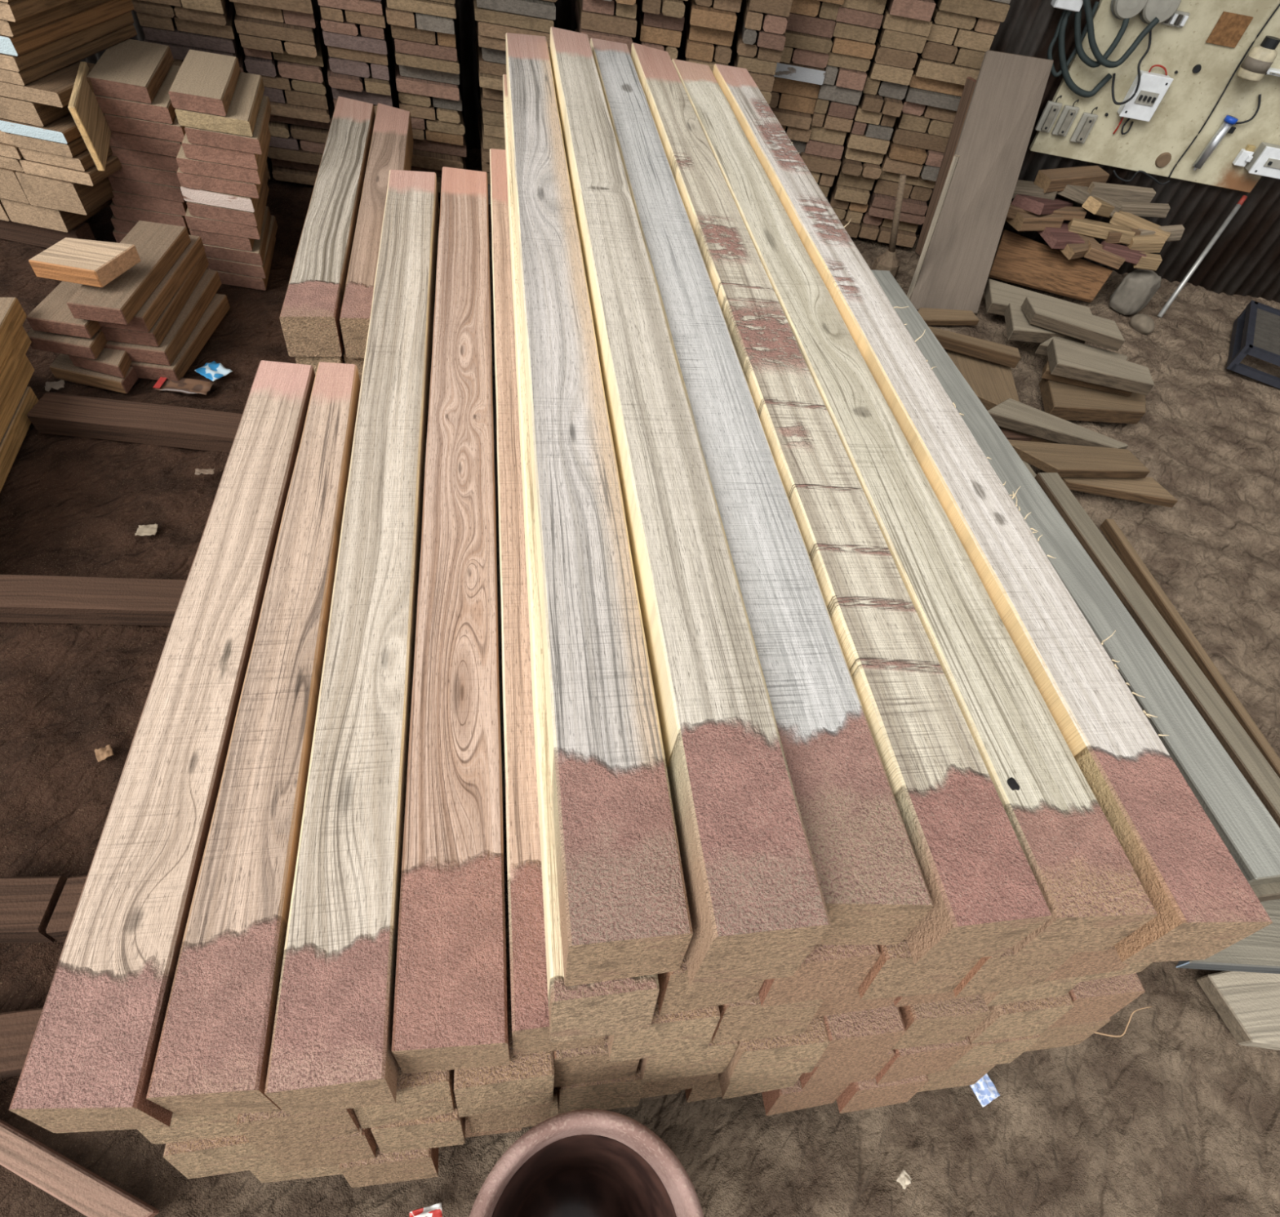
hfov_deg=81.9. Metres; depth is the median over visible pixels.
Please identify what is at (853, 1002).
sawn timber
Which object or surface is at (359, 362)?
sawn timber
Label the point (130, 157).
wood block
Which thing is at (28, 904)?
wooden beam
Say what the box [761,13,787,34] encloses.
board
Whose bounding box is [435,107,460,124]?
board
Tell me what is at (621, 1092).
sawn timber
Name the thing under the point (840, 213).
board
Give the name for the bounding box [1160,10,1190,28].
strip
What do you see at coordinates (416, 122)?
board
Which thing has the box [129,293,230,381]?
wood block
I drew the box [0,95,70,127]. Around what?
board
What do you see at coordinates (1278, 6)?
cable
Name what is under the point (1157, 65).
cable
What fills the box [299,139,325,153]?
board
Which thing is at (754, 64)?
board
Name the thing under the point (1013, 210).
offcut
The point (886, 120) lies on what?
board
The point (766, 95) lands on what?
board
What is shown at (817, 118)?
board
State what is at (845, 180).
board
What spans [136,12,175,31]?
board
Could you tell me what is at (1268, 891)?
board
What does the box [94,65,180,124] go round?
wood block
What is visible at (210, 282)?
wood block
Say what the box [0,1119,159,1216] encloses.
board
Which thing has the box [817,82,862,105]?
board
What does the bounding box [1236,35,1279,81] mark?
plastic bottle
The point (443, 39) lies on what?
board
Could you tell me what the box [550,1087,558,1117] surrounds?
sawn timber
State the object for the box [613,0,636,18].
board
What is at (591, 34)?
board
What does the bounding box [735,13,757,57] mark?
board
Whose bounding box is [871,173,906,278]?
mallet
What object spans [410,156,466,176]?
board
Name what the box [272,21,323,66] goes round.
board
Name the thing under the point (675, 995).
sawn timber
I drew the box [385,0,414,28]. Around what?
board
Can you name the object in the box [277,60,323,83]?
board
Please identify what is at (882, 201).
board
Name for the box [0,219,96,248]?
bearer
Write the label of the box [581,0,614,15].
board
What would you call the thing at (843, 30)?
board
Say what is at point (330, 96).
board
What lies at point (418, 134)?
board
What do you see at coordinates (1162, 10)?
electric meter
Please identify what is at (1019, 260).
leaning board
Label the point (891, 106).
board
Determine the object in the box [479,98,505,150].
board
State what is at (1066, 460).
board
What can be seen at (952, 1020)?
sawn timber
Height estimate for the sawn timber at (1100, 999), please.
0.117 m
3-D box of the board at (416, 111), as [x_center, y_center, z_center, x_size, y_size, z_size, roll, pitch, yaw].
[-0.995,-2.284,3.266,0.145,0.041,0.500,-6,53,-13]
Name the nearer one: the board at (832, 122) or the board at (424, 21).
the board at (424, 21)
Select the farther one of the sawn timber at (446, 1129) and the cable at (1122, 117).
the cable at (1122, 117)
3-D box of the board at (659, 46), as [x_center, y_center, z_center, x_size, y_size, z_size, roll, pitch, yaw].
[0.037,-2.453,3.154,0.093,0.040,0.464,2,51,-8]
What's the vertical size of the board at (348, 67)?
0.051 m
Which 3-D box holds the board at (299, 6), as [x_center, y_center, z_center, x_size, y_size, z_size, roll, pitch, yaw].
[-1.481,-2.502,2.951,0.301,0.048,0.564,-9,53,-16]
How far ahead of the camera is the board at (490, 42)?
2.95 m
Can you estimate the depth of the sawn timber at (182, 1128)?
0.97 m
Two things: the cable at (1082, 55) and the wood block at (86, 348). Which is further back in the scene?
the cable at (1082, 55)
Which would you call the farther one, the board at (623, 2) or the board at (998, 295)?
the board at (998, 295)
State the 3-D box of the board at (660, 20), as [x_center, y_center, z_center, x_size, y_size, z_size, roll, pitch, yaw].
[0.082,-2.518,3.083,0.161,0.048,0.454,2,51,-8]
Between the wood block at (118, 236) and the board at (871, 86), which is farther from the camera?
the board at (871, 86)
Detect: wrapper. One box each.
[194,468,214,475]
[408,1202,442,1216]
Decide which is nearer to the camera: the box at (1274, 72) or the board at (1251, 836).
the board at (1251, 836)
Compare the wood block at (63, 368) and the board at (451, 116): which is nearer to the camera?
the wood block at (63, 368)
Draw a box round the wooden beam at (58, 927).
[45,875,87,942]
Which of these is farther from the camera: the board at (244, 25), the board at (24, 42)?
the board at (244, 25)
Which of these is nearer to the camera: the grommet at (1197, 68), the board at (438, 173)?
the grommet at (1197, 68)
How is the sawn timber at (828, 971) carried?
on the sawn timber at (748, 1020)
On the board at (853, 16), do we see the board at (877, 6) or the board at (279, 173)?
the board at (877, 6)
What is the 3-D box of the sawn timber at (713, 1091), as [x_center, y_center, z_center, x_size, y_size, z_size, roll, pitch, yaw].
[-0.048,-0.374,2.187,0.137,0.117,3.064,-2,52,-10]
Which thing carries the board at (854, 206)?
on the board at (854, 216)
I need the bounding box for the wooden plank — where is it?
[909,50,1053,313]
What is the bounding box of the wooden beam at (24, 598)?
[0,574,186,626]
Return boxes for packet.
[152,377,214,395]
[194,360,232,381]
[969,1073,999,1106]
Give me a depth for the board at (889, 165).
3.43 m
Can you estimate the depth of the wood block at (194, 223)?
2.62 m
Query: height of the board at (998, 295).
0.050 m
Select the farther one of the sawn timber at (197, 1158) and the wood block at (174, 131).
the wood block at (174, 131)
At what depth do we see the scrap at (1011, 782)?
0.93 m
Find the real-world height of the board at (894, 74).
0.055 m
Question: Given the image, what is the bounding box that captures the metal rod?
[1156,195,1247,318]
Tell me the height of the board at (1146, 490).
0.035 m
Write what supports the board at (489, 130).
on the board at (489, 142)
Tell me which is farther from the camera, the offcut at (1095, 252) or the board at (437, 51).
the offcut at (1095, 252)
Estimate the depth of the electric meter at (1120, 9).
3.03 m
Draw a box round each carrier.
[1035,95,1062,133]
[1051,99,1079,137]
[1069,106,1097,143]
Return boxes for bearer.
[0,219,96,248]
[999,427,1031,441]
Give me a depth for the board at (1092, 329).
3.02 m
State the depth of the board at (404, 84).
3.06 m
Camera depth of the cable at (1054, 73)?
3.17 m
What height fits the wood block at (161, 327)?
0.052 m
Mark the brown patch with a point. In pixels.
(1229, 28)
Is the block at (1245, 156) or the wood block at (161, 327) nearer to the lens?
the wood block at (161, 327)
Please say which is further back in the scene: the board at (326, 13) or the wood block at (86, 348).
the board at (326, 13)
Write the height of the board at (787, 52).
0.054 m
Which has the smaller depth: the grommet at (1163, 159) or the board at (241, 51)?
the board at (241, 51)
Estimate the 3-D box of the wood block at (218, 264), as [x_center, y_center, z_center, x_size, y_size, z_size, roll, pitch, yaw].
[-1.536,-1.420,2.856,0.204,0.046,0.472,-4,52,-12]
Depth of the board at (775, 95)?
3.29 m
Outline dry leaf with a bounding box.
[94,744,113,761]
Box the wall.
[80,0,1279,302]
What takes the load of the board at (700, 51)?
on the board at (711, 64)
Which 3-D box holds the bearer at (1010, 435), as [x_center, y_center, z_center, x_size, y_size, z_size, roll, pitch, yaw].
[1.028,-0.633,2.689,0.852,0.046,0.071,-2,52,-10]
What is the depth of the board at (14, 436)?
2.12 m
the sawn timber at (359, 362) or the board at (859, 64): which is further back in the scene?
the board at (859, 64)
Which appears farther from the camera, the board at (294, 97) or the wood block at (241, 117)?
the board at (294, 97)
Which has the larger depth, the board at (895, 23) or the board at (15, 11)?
the board at (895, 23)
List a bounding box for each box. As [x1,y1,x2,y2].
[1050,0,1083,12]
[1116,70,1173,121]
[1244,142,1279,179]
[1264,67,1279,76]
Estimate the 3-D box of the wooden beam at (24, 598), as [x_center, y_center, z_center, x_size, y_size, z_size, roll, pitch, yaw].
[-1.118,-0.013,1.844,1.062,0.071,0.102,2,51,-8]
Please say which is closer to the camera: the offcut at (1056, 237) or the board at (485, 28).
the board at (485, 28)
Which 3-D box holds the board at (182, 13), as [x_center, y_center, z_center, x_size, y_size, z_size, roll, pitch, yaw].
[-1.760,-2.458,2.975,0.180,0.040,0.522,-9,53,-16]
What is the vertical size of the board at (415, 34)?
0.046 m
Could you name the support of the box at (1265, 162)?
attached to the board at (1190, 98)
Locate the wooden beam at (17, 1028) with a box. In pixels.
[0,1008,43,1078]
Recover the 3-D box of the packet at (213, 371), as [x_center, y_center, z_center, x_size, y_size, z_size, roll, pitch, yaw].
[-1.413,-0.787,2.445,0.090,0.014,0.075,30,53,15]
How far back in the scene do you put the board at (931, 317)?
3.27 m
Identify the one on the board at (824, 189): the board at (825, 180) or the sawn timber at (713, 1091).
the board at (825, 180)
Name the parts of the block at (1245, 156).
lever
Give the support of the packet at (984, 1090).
on the floor
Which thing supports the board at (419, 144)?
on the board at (424, 159)
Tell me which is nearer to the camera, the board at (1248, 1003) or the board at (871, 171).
the board at (1248, 1003)
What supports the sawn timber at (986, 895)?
on the sawn timber at (895, 973)
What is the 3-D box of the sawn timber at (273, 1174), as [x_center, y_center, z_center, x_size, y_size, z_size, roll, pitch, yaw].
[-0.614,0.278,1.570,0.132,0.117,1.494,-2,52,-10]
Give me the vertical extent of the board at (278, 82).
0.039 m
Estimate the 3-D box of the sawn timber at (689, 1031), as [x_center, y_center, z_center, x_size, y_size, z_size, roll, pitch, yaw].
[-0.169,-0.623,1.895,0.137,0.117,3.066,-2,52,-10]
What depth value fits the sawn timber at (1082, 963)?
1.00 m
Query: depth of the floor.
1.57 m
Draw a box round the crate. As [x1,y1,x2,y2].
[1226,300,1279,388]
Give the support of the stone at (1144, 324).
on the floor
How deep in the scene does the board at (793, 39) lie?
3.10 m
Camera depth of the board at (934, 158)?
3.39 m
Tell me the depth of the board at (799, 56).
3.15 m
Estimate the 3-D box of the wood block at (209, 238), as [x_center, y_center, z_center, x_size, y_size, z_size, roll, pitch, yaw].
[-1.554,-1.489,2.783,0.203,0.046,0.482,-5,52,-13]
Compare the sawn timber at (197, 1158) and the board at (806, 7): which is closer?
the sawn timber at (197, 1158)
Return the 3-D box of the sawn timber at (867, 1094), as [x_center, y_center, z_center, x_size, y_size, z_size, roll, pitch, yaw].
[0.212,-0.392,2.242,0.134,0.117,3.190,-2,52,-10]
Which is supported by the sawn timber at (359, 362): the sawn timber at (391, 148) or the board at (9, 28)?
the sawn timber at (391, 148)
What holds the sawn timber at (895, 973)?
on the sawn timber at (853, 1002)
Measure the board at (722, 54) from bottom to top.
0.055 m
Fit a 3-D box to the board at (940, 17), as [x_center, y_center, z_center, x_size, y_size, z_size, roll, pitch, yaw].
[1.304,-2.483,3.084,0.164,0.045,0.192,10,51,-1]
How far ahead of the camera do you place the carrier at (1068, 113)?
3.37 m
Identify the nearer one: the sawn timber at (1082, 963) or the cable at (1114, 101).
the sawn timber at (1082, 963)
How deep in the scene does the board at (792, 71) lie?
3.17 m
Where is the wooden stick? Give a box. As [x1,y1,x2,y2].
[906,154,959,298]
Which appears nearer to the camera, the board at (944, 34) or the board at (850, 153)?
the board at (944, 34)
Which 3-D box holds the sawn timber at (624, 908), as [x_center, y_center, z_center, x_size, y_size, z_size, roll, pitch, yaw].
[-0.212,-0.810,1.732,0.144,0.117,3.065,-2,52,-10]
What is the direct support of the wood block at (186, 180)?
on the wood block at (193, 195)
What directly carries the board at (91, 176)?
on the board at (40, 191)
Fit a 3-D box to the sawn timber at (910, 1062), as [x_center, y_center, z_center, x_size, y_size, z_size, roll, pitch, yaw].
[0.260,-0.465,2.158,0.133,0.117,3.133,-2,52,-10]
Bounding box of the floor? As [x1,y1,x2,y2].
[0,147,1279,1216]
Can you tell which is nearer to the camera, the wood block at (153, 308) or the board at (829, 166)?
the wood block at (153, 308)
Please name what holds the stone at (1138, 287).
on the floor
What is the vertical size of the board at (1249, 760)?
0.050 m
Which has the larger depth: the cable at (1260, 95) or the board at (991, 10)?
the cable at (1260, 95)
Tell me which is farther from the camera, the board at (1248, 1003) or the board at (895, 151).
the board at (895, 151)
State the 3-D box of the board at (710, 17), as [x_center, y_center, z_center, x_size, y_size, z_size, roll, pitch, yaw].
[0.292,-2.499,3.058,0.181,0.053,0.450,5,51,-5]
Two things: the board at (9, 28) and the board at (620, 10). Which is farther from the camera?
the board at (620, 10)
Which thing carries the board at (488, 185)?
on the board at (489, 196)
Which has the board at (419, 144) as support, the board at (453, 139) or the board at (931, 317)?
the board at (453, 139)
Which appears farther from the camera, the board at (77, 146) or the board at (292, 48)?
the board at (292, 48)
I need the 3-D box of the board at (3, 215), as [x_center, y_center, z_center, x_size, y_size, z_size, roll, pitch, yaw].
[-2.373,-1.596,2.778,0.210,0.084,0.361,12,51,1]
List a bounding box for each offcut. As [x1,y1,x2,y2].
[1005,212,1064,231]
[1006,199,1040,219]
[1011,194,1073,215]
[1012,179,1057,199]
[1034,165,1109,193]
[1036,222,1084,249]
[1053,206,1086,221]
[1056,184,1121,217]
[1058,234,1099,259]
[1067,217,1135,244]
[1081,195,1115,218]
[1084,240,1125,269]
[1087,182,1155,203]
[1093,201,1169,217]
[1101,240,1146,264]
[1102,228,1142,244]
[1109,210,1171,241]
[1125,234,1164,253]
[1133,252,1162,271]
[1137,224,1184,241]
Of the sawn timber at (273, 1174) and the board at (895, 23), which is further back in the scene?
the board at (895, 23)
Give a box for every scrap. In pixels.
[44,379,64,391]
[134,524,158,536]
[896,1168,911,1189]
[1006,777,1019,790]
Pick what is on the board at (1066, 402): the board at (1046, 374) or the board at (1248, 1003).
the board at (1046, 374)
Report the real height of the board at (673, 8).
0.049 m
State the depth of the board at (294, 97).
3.08 m
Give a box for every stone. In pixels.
[1109,268,1161,315]
[1129,313,1154,334]
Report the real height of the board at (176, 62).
0.046 m
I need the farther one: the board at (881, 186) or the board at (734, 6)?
the board at (881, 186)
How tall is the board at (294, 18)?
0.050 m
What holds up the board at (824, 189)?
on the board
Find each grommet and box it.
[1155,152,1171,168]
[1192,64,1201,73]
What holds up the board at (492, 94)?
on the board at (489, 104)
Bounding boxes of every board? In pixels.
[0,0,14,2]
[0,0,75,22]
[0,0,111,36]
[0,0,133,56]
[0,11,133,71]
[0,24,137,85]
[0,61,95,107]
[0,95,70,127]
[0,113,81,144]
[0,130,13,145]
[0,142,23,159]
[0,155,23,172]
[0,167,29,204]
[0,198,112,232]
[0,200,10,221]
[0,297,26,367]
[0,325,31,404]
[0,355,34,442]
[0,386,38,492]
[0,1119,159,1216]
[8,133,87,157]
[15,171,114,215]
[18,145,112,171]
[19,155,122,186]
[67,62,111,171]
[131,0,174,17]
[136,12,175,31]
[139,0,182,6]
[142,24,236,53]
[144,32,239,60]
[172,58,183,66]
[173,0,229,26]
[173,1,235,39]
[180,0,225,13]
[229,0,313,13]
[233,2,284,22]
[234,9,315,45]
[237,40,245,72]
[239,33,283,53]
[243,47,271,59]
[244,52,276,77]
[256,59,290,90]
[262,86,284,103]
[266,156,270,179]
[267,139,323,165]
[268,120,289,137]
[269,78,329,123]
[269,80,333,129]
[269,124,298,150]
[271,158,319,172]
[271,164,317,185]
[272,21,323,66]
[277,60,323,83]
[282,0,315,28]
[284,28,316,57]
[284,66,328,110]
[290,124,328,143]
[291,66,326,95]
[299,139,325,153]
[317,0,382,15]
[320,5,343,22]
[320,8,358,35]
[322,23,387,54]
[325,45,363,92]
[327,45,387,65]
[328,54,369,78]
[331,77,392,106]
[333,97,337,107]
[344,8,385,28]
[359,24,384,39]
[364,62,391,95]
[369,62,389,80]
[373,104,377,115]
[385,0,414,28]
[386,0,456,18]
[391,12,435,44]
[394,31,457,61]
[394,43,459,74]
[394,49,459,101]
[398,91,431,106]
[398,96,435,119]
[399,65,459,84]
[410,116,424,129]
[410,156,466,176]
[411,149,463,170]
[412,128,424,140]
[413,126,466,157]
[414,12,454,34]
[423,118,463,146]
[426,106,465,135]
[429,0,455,4]
[431,84,462,111]
[435,31,455,47]
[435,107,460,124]
[435,175,441,193]
[472,0,553,32]
[475,0,555,20]
[475,20,506,51]
[475,26,506,75]
[475,41,502,90]
[477,21,550,47]
[477,70,503,112]
[478,113,489,162]
[478,122,490,173]
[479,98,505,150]
[480,96,505,138]
[480,150,490,195]
[481,47,506,64]
[481,107,504,127]
[482,87,503,101]
[484,171,490,185]
[488,195,490,204]
[542,0,557,2]
[574,0,632,54]
[576,0,636,37]
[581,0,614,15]
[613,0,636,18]
[615,0,635,5]
[633,32,638,44]
[635,0,681,47]
[635,26,664,50]
[638,0,684,31]
[640,0,661,14]
[660,0,684,18]
[663,44,677,59]
[680,45,684,61]
[682,39,728,72]
[683,13,714,62]
[685,2,733,46]
[687,0,737,31]
[694,0,712,7]
[711,0,742,13]
[713,44,731,64]
[729,59,771,104]
[730,39,774,92]
[734,35,777,75]
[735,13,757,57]
[739,2,756,44]
[741,0,763,31]
[747,0,792,17]
[755,24,786,50]
[755,40,782,62]
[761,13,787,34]
[768,91,779,107]
[770,104,812,129]
[771,76,820,98]
[773,56,825,84]
[777,92,816,114]
[780,46,793,63]
[784,30,832,53]
[785,13,835,38]
[785,125,811,142]
[790,0,820,17]
[790,139,806,154]
[791,47,828,68]
[800,151,840,175]
[804,139,844,159]
[808,123,846,145]
[808,170,820,182]
[810,111,825,127]
[813,97,829,114]
[816,0,844,4]
[817,0,842,20]
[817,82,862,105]
[817,181,830,197]
[818,173,835,186]
[822,65,837,85]
[822,111,853,132]
[826,48,870,71]
[826,100,856,119]
[827,186,848,209]
[827,195,845,219]
[831,35,875,59]
[831,175,870,204]
[832,20,878,44]
[835,6,883,29]
[835,66,866,90]
[835,164,875,191]
[839,216,860,238]
[840,0,886,13]
[840,150,862,176]
[843,137,884,164]
[844,205,862,223]
[845,130,889,154]
[848,201,867,213]
[850,117,866,135]
[853,102,882,124]
[857,217,879,239]
[859,90,883,112]
[861,161,881,179]
[862,70,879,94]
[862,208,883,226]
[864,122,893,140]
[867,195,924,224]
[868,55,913,85]
[869,187,927,215]
[871,270,1279,885]
[872,178,912,199]
[873,36,917,69]
[876,23,927,53]
[876,223,916,247]
[877,80,907,100]
[878,164,935,188]
[880,96,902,117]
[880,109,896,127]
[880,151,922,177]
[881,5,932,36]
[881,217,918,232]
[885,0,935,22]
[887,137,927,164]
[891,119,948,152]
[896,111,929,133]
[901,97,925,115]
[904,84,961,111]
[909,68,964,96]
[909,184,932,201]
[913,52,980,85]
[915,76,976,255]
[917,307,979,325]
[920,40,957,63]
[920,163,939,181]
[923,105,956,123]
[924,149,944,167]
[926,16,957,44]
[926,118,953,137]
[928,326,1021,368]
[932,0,976,30]
[934,0,1009,22]
[944,349,1019,410]
[952,27,994,51]
[953,46,985,69]
[973,17,1000,35]
[984,279,1092,315]
[987,398,1128,448]
[988,229,1112,302]
[992,0,1010,4]
[998,426,1059,444]
[1004,302,1085,343]
[1008,440,1150,478]
[1021,297,1124,351]
[1022,460,1035,477]
[1029,0,1279,192]
[1034,472,1279,827]
[1035,336,1128,360]
[1039,378,1146,424]
[1041,360,1132,396]
[1046,338,1154,395]
[1060,476,1177,507]
[1099,519,1279,777]
[1175,898,1279,973]
[1196,970,1279,1050]
[1250,881,1279,902]
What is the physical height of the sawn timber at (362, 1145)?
0.117 m
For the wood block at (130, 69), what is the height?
0.050 m
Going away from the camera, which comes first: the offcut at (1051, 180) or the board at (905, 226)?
the offcut at (1051, 180)
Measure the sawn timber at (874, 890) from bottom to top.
0.116 m
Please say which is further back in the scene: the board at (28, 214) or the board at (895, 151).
the board at (895, 151)
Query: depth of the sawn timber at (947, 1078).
1.31 m
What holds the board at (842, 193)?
on the board at (833, 202)
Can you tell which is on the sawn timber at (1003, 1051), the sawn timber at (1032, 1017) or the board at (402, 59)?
the sawn timber at (1032, 1017)
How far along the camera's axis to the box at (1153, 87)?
3.24 m
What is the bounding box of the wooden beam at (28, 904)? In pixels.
[0,875,66,943]
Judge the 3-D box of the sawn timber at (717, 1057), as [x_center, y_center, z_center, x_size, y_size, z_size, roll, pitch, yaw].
[-0.133,-0.543,2.009,0.131,0.118,3.103,-2,52,-10]
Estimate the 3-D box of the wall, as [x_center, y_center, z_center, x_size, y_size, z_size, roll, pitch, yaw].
[-0.098,-3.137,2.835,11.200,2.730,0.036,11,51,0]
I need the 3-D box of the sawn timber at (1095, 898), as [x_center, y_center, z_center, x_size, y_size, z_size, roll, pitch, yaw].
[0.352,-0.776,1.794,0.134,0.114,3.002,-1,52,-10]
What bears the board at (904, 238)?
on the floor
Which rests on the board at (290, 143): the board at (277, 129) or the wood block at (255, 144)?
the board at (277, 129)
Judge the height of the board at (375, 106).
0.043 m
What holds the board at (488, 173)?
on the board at (488, 185)
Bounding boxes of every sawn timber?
[8,360,315,1133]
[137,1112,244,1144]
[146,361,360,1115]
[163,1134,279,1178]
[235,1107,359,1151]
[249,1164,342,1182]
[264,169,439,1115]
[268,1124,376,1172]
[279,96,375,356]
[294,344,345,375]
[339,102,413,358]
[339,1142,439,1187]
[343,349,364,382]
[352,230,454,1128]
[370,1093,465,1153]
[391,166,510,1073]
[453,232,554,1117]
[465,1115,521,1137]
[468,1102,551,1133]
[489,148,604,1055]
[502,74,659,1042]
[505,32,693,986]
[549,26,831,987]
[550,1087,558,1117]
[552,1035,639,1087]
[556,1062,644,1114]
[590,38,933,945]
[607,1000,719,1062]
[631,42,1052,965]
[639,1038,738,1082]
[640,1072,719,1097]
[643,1090,680,1097]
[657,955,764,1015]
[671,58,1157,955]
[684,1075,721,1102]
[711,992,823,1043]
[712,63,1272,963]
[718,1066,801,1099]
[727,1016,830,1081]
[758,944,880,1007]
[761,1077,850,1115]
[800,1048,894,1090]
[813,989,897,1017]
[814,1001,906,1066]
[836,1074,928,1113]
[857,937,981,999]
[875,1036,971,1084]
[892,993,991,1049]
[893,990,975,1007]
[917,1064,995,1092]
[947,1034,1041,1070]
[953,947,1074,997]
[968,992,1074,1043]
[982,975,1085,1006]
[1025,1017,1111,1051]
[1043,945,1130,982]
[1048,973,1145,1028]
[1080,962,1151,982]
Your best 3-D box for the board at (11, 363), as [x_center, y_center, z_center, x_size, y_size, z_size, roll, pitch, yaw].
[-1.846,-0.466,1.915,0.220,0.062,0.900,-5,52,-13]
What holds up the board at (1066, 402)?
on the floor
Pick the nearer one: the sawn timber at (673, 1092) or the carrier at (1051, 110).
the sawn timber at (673, 1092)
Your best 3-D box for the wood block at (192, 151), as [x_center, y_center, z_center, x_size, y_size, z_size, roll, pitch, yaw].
[-1.430,-1.650,2.554,0.227,0.047,0.479,-6,53,-13]
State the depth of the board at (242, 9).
2.88 m
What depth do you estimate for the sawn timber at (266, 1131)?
0.96 m
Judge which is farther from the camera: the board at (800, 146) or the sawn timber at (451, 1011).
the board at (800, 146)
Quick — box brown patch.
[1205,11,1253,48]
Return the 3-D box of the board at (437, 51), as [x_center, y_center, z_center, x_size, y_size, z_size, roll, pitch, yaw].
[-0.905,-2.410,3.086,0.237,0.044,0.528,-6,53,-13]
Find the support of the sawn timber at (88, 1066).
on the sawn timber at (182, 1128)
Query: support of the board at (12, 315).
on the board
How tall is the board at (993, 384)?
0.045 m
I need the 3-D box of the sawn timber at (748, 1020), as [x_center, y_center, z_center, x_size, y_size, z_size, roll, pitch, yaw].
[-0.030,-0.629,1.919,0.136,0.117,3.061,-2,52,-10]
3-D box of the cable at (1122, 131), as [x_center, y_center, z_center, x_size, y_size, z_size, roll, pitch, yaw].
[2.223,-2.200,3.368,0.041,0.064,0.018,10,51,-1]
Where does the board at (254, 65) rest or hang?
on the board at (278, 82)
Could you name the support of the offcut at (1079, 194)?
on the offcut at (1095, 206)
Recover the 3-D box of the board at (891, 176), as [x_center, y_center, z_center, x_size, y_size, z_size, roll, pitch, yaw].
[1.278,-2.103,3.549,0.269,0.045,0.183,10,51,-1]
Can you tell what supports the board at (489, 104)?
on the board at (489, 117)
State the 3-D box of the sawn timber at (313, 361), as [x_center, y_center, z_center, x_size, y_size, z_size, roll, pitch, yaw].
[-1.034,-1.240,2.576,0.126,0.117,1.451,-3,52,-11]
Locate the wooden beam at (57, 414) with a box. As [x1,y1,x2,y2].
[26,392,242,453]
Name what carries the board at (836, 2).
on the board at (806, 7)
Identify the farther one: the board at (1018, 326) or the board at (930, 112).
the board at (930, 112)
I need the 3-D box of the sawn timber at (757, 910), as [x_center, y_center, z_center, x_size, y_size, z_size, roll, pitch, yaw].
[-0.066,-0.799,1.718,0.128,0.160,3.027,-1,52,-10]
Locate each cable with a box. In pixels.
[1047,1,1099,77]
[1057,10,1112,97]
[1074,5,1129,67]
[1082,0,1159,68]
[1111,30,1151,105]
[1112,116,1124,134]
[1112,169,1169,185]
[1120,118,1133,134]
[1148,64,1167,75]
[1168,4,1279,177]
[1235,93,1261,124]
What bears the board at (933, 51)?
on the board at (951, 73)
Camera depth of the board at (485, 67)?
3.05 m
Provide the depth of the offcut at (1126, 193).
3.43 m
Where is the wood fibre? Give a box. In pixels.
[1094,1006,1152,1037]
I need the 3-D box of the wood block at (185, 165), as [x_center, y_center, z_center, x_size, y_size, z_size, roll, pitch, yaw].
[-1.453,-1.622,2.591,0.256,0.047,0.478,-5,52,-13]
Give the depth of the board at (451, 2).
2.84 m
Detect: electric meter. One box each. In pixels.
[1110,0,1147,19]
[1138,0,1181,24]
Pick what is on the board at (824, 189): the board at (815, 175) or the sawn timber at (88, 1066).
the board at (815, 175)
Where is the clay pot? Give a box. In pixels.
[469,1109,703,1216]
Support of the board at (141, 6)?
on the board at (144, 20)
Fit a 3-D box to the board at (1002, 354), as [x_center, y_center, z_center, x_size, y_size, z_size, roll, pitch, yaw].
[1.296,-1.037,2.912,0.393,0.050,0.069,17,51,5]
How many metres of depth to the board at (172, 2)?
2.81 m
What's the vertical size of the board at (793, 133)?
0.053 m
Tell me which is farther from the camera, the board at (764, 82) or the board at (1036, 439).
the board at (764, 82)
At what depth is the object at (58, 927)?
1.36 m
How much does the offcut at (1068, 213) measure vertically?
0.082 m
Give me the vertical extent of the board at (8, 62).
0.040 m
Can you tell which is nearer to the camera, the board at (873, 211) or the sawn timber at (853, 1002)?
the sawn timber at (853, 1002)
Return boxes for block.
[26,281,101,338]
[26,328,107,359]
[28,237,141,287]
[48,353,137,394]
[66,220,191,324]
[68,347,132,377]
[86,39,173,103]
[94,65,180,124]
[97,235,204,332]
[99,251,208,346]
[103,269,221,365]
[104,113,185,142]
[107,175,184,202]
[109,130,182,157]
[110,146,178,172]
[110,163,181,187]
[110,201,187,228]
[111,190,187,216]
[111,214,191,235]
[112,228,127,243]
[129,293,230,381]
[168,49,240,116]
[174,71,264,137]
[176,125,271,184]
[176,150,268,198]
[180,160,267,212]
[181,133,260,169]
[184,95,271,155]
[185,183,268,239]
[186,168,269,226]
[189,229,254,251]
[203,206,271,265]
[206,215,277,279]
[208,236,275,290]
[1232,144,1256,167]
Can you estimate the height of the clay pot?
0.420 m
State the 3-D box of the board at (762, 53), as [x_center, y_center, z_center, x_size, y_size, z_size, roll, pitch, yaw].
[0.538,-2.407,3.119,0.094,0.043,0.442,7,51,-3]

